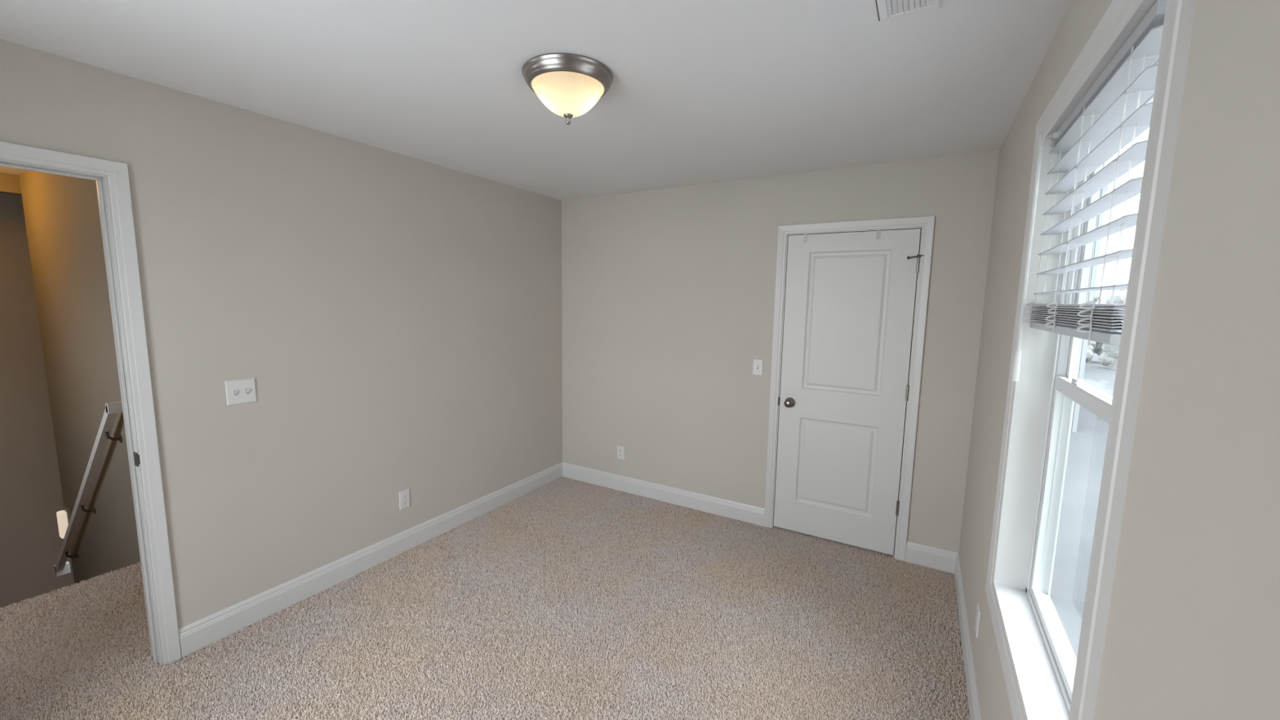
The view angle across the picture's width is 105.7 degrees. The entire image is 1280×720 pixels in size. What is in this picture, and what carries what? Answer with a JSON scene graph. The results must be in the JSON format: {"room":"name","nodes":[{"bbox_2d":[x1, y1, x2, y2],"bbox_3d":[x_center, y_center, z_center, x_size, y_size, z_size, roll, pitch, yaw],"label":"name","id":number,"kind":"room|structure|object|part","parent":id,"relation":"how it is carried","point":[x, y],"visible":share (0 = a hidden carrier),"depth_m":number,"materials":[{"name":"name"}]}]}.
{"room":"empty bedroom","nodes":[
{"label":"empty bedroom","id":0,"kind":"room"},
{"bbox_2d":[0,172,22,195],"bbox_3d":[-4.921,-1.217,2.967,0.120,0.132,1.590,5,8,30],"label":"wall header","id":1,"kind":"structure","parent":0,"point":[10,184],"depth_m":3.50,"materials":[{"name":"brown paint"}]},
{"bbox_2d":[0,193,74,608],"bbox_3d":[-3.996,1.422,2.963,3.936,5.340,2.700,5,8,30],"label":"wall","id":2,"kind":"structure","parent":0,"point":[31,496],"depth_m":4.21,"materials":[{"name":"brown paint"}]},
{"bbox_2d":[18,170,141,584],"bbox_3d":[-3.279,1.407,3.169,2.906,5.340,0.100,5,8,30],"label":"wall","id":3,"kind":"structure","parent":0,"point":[61,212],"depth_m":3.20,"materials":[{"name":"brown paint"}]},
{"bbox_2d":[56,510,68,538],"bbox_3d":[-4.535,1.292,3.808,0.067,0.215,0.045,5,8,30],"label":"wall lamp","id":4,"kind":"object","parent":3,"relation":"attached to","point":[62,519],"visible":0.76,"depth_m":3.79,"materials":[{"name":"white"}]},
{"bbox_2d":[53,401,122,576],"bbox_3d":[-3.829,0.981,3.342,1.960,1.647,0.074,5,8,30],"label":"handrail","id":5,"kind":"object","parent":3,"relation":"attached to","point":[61,567],"visible":1,"depth_m":3.16,"materials":[{"name":"white paint"}]},
{"bbox_2d":[0,39,562,628],"bbox_3d":[-1.661,0.026,2.736,0.114,2.444,3.660,5,8,30],"label":"wall","id":6,"kind":"structure","parent":0,"point":[395,318],"depth_m":2.50,"materials":[{"name":"beige paint"}]},
{"bbox_2d":[0,141,181,665],"bbox_3d":[-2.303,0.316,1.668,0.147,2.103,0.899,5,8,30],"label":"trim","id":7,"kind":"structure","parent":6,"relation":"attached to","point":[111,178],"depth_m":1.96,"materials":[{"name":"white paint"}]},
{"bbox_3d":[-2.071,0.408,1.997,0.034,0.057,0.013,5,8,30],"label":"strike plate","id":8,"kind":"part","parent":7,"relation":"part of","materials":[{"name":"grey metal"}]},
{"bbox_2d":[224,377,257,405],"bbox_3d":[-1.865,0.149,2.270,0.017,0.115,0.116,5,8,30],"label":"light switch","id":9,"kind":"object","parent":6,"relation":"attached to","point":[237,391],"visible":1,"depth_m":2.27,"materials":[{"name":"white plastic"}]},
{"bbox_2d":[178,462,562,657],"bbox_3d":[-1.368,1.125,3.279,0.014,0.133,2.648,5,8,30],"label":"baseboard","id":10,"kind":"structure","parent":6,"relation":"attached to","point":[194,636],"depth_m":2.72,"materials":[{"name":"white paint"}]},
{"bbox_2d":[399,488,409,510],"bbox_3d":[-1.481,0.880,3.052,0.008,0.115,0.071,5,8,30],"label":"wall outlet","id":11,"kind":"object","parent":6,"relation":"attached to","point":[404,496],"visible":1,"depth_m":3.05,"materials":[{"name":"white plastic"}]},
{"bbox_2d":[0,476,969,719],"bbox_3d":[-0.885,1.421,2.312,4.237,0.196,3.920,5,8,30],"label":"floor","id":12,"kind":"structure","parent":0,"point":[782,674],"depth_m":2.22,"materials":[{"name":"beige carpet"}]},
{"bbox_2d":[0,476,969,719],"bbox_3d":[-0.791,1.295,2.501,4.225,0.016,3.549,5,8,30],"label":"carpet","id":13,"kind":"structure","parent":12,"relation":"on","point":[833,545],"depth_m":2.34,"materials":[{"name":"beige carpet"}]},
{"bbox_2d":[0,0,1071,199],"bbox_3d":[-2.098,-1.249,2.550,7.327,0.120,4.430,5,8,30],"label":"ceiling","id":14,"kind":"structure","parent":0,"point":[700,91],"depth_m":1.80,"materials":[{"name":"white paint"}]},
{"bbox_2d":[521,53,613,124],"bbox_3d":[-0.272,-0.983,1.833,0.338,0.176,0.338,5,8,30],"label":"ceiling light","id":15,"kind":"object","parent":14,"relation":"attached to","point":[569,85],"visible":1,"depth_m":1.74,"materials":[{"name":"white glass"}]},
{"bbox_2d":[875,0,940,21],"bbox_3d":[0.700,-0.985,1.271,0.156,0.008,0.305,5,8,30],"label":"ceiling vent","id":16,"kind":"object","parent":14,"relation":"in","point":[886,10],"visible":1,"depth_m":1.36,"materials":[{"name":"white metal"}]},
{"bbox_2d":[561,150,999,556],"bbox_3d":[0.830,0.006,3.811,3.341,2.690,0.700,5,8,30],"label":"wall","id":17,"kind":"structure","parent":0,"point":[668,295],"depth_m":3.52,"materials":[{"name":"beige paint"}]},
{"bbox_2d":[617,445,624,460],"bbox_3d":[-0.164,0.780,4.071,0.071,0.115,0.008,5,8,30],"label":"wall outlet","id":18,"kind":"object","parent":17,"relation":"attached to","point":[620,450],"visible":1,"depth_m":4.07,"materials":[{"name":"white plastic"}]},
{"bbox_2d":[752,359,763,375],"bbox_3d":[0.825,0.052,3.401,0.071,0.115,0.017,5,8,30],"label":"light switch","id":19,"kind":"object","parent":17,"relation":"attached to","point":[757,365],"visible":1,"depth_m":3.40,"materials":[{"name":"white plastic"}]},
{"bbox_2d":[562,462,958,573],"bbox_3d":[0.597,1.108,3.657,3.027,0.133,0.014,5,8,30],"label":"baseboard","id":20,"kind":"structure","parent":17,"relation":"attached to","point":[944,560],"depth_m":3.73,"materials":[{"name":"white paint"}]},
{"bbox_2d":[773,228,924,555],"bbox_3d":[1.302,0.211,3.130,0.789,2.027,0.100,5,8,30],"label":"door","id":21,"kind":"structure","parent":17,"relation":"in","point":[850,297],"depth_m":3.13,"materials":[{"name":"white paint"}]},
{"bbox_3d":[1.005,0.294,3.281,0.055,0.055,0.044,5,8,30],"label":"knob","id":22,"kind":"part","parent":21,"relation":"part of","materials":[{"name":"silver metal"}]},
{"bbox_2d":[803,234,807,241],"bbox_3d":[1.086,-0.798,3.176,0.023,0.050,0.046,5,8,30],"label":"hook","id":23,"kind":"object","parent":21,"relation":"attached to","point":[805,236],"visible":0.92,"depth_m":3.16,"materials":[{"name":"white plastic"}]},
{"bbox_2d":[875,230,880,238],"bbox_3d":[1.458,-0.766,2.961,0.023,0.050,0.046,5,8,30],"label":"hook","id":24,"kind":"object","parent":21,"relation":"attached to","point":[878,232],"visible":0.95,"depth_m":2.95,"materials":[{"name":"white plastic"}]},
{"bbox_2d":[763,215,935,561],"bbox_3d":[1.324,0.179,3.189,0.897,2.113,0.130,5,8,30],"label":"trim","id":25,"kind":"structure","parent":17,"relation":"attached to","point":[926,224],"depth_m":3.02,"materials":[{"name":"white paint"}]},
{"bbox_3d":[1.328,0.209,3.201,0.771,2.050,0.035,5,8,30],"label":"door stop moulding","id":26,"kind":"part","parent":25,"relation":"part of","materials":[{"name":"white paint"}]},
{"bbox_2d":[959,0,1279,719],"bbox_3d":[1.058,0.261,1.165,0.130,2.444,3.660,5,8,30],"label":"wall","id":27,"kind":"structure","parent":0,"point":[1193,629],"depth_m":0.58,"materials":[{"name":"beige paint"}]},
{"bbox_2d":[954,552,982,719],"bbox_3d":[0.978,1.399,1.342,0.014,0.133,3.660,5,8,30],"label":"baseboard","id":28,"kind":"structure","parent":27,"relation":"attached to","point":[974,707],"depth_m":2.15,"materials":[{"name":"white paint"}]},
{"bbox_2d":[974,602,980,638],"bbox_3d":[1.386,1.069,1.992,0.008,0.115,0.071,5,8,30],"label":"wall outlet","id":29,"kind":"object","parent":27,"relation":"attached to","point":[978,610],"visible":1,"depth_m":1.97,"materials":[{"name":"white plastic"}]},
{"bbox_2d":[985,0,1196,719],"bbox_3d":[1.044,0.093,1.181,0.098,1.622,1.083,5,8,30],"label":"trim","id":30,"kind":"structure","parent":27,"relation":"attached to","point":[1033,690],"depth_m":1.13,"materials":[{"name":"white paint"}]},
{"bbox_2d":[1025,60,1158,712],"bbox_3d":[1.114,0.099,1.147,0.058,1.501,0.952,5,8,30],"label":"window","id":31,"kind":"structure","parent":27,"relation":"in","point":[1065,388],"depth_m":1.51,"materials":[{"name":"white plastic"}]},
{"bbox_3d":[1.097,0.452,1.197,0.020,0.729,0.882,5,8,30],"label":"sash","id":32,"kind":"part","parent":31,"relation":"part of","materials":[{"name":"white plastic"}]},
{"bbox_2d":[1011,0,1166,382],"bbox_3d":[1.061,-0.271,1.192,0.097,0.746,0.801,5,8,30],"label":"window blind","id":33,"kind":"object","parent":31,"relation":"attached to","point":[1111,114],"visible":0.93,"depth_m":1.06,"materials":[{"name":"white plastic"}]},
{"bbox_3d":[1.265,-0.386,1.488,0.052,0.536,0.007,5,8,30],"label":"ladder cord","id":34,"kind":"part","parent":33,"relation":"part of","materials":[{"name":"white fabric"}]},
{"bbox_3d":[1.074,-0.074,1.204,0.052,0.020,0.788,5,8,30],"label":"rail","id":35,"kind":"part","parent":33,"relation":"part of","materials":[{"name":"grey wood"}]},
{"bbox_3d":[1.099,-0.354,1.205,0.052,0.536,0.007,5,8,30],"label":"ladder cord","id":36,"kind":"part","parent":33,"relation":"part of","materials":[{"name":"white fabric"}]},
{"bbox_3d":[0.937,-0.322,0.931,0.052,0.536,0.007,5,8,30],"label":"ladder cord","id":37,"kind":"part","parent":33,"relation":"part of","materials":[{"name":"white fabric"}]},
{"bbox_3d":[1.130,-0.235,1.099,0.022,0.752,0.882,5,8,30],"label":"sash","id":38,"kind":"part","parent":31,"relation":"part of","materials":[{"name":"white plastic"}]},
{"label":"outside","id":39,"kind":"structure","parent":0,"visible":0},
{"bbox_2d":[1049,352,1115,657],"bbox_3d":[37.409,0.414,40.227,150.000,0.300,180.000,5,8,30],"label":"window pane","id":40,"kind":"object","parent":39,"point":[1087,445],"depth_m":11.09,"materials":[{"name":"clear glass"}]},
{"bbox_2d":[1085,290,1099,359],"bbox_3d":[32.735,-2.337,35.827,2.115,6.120,2.282,-5,9,-38],"label":"tree","id":41,"kind":"object","parent":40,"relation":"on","point":[1089,353],"visible":0.06,"depth_m":35.20,"materials":[{"name":"grey plant"}]},
{"bbox_2d":[1071,156,1115,431],"bbox_3d":[14.067,-4.080,24.295,11.720,11.800,10.800,5,8,30],"label":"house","id":42,"kind":"structure","parent":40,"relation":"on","point":[1104,190],"depth_m":17.44,"materials":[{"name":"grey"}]},
{"bbox_2d":[1085,299,1105,362],"bbox_3d":[38.115,-2.541,40.699,3.092,5.743,2.931,5,8,30],"label":"tree","id":43,"kind":"object","parent":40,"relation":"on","point":[1097,348],"visible":0.04,"depth_m":40.37,"materials":[{"name":"grey plant"}]},
{"bbox_2d":[1097,280,1128,369],"bbox_3d":[35.775,-2.602,36.084,2.859,6.673,2.658,5,8,30],"label":"tree","id":44,"kind":"object","parent":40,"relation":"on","point":[1108,358],"visible":0.27,"depth_m":36.21,"materials":[{"name":"grey plant"}]}
]}

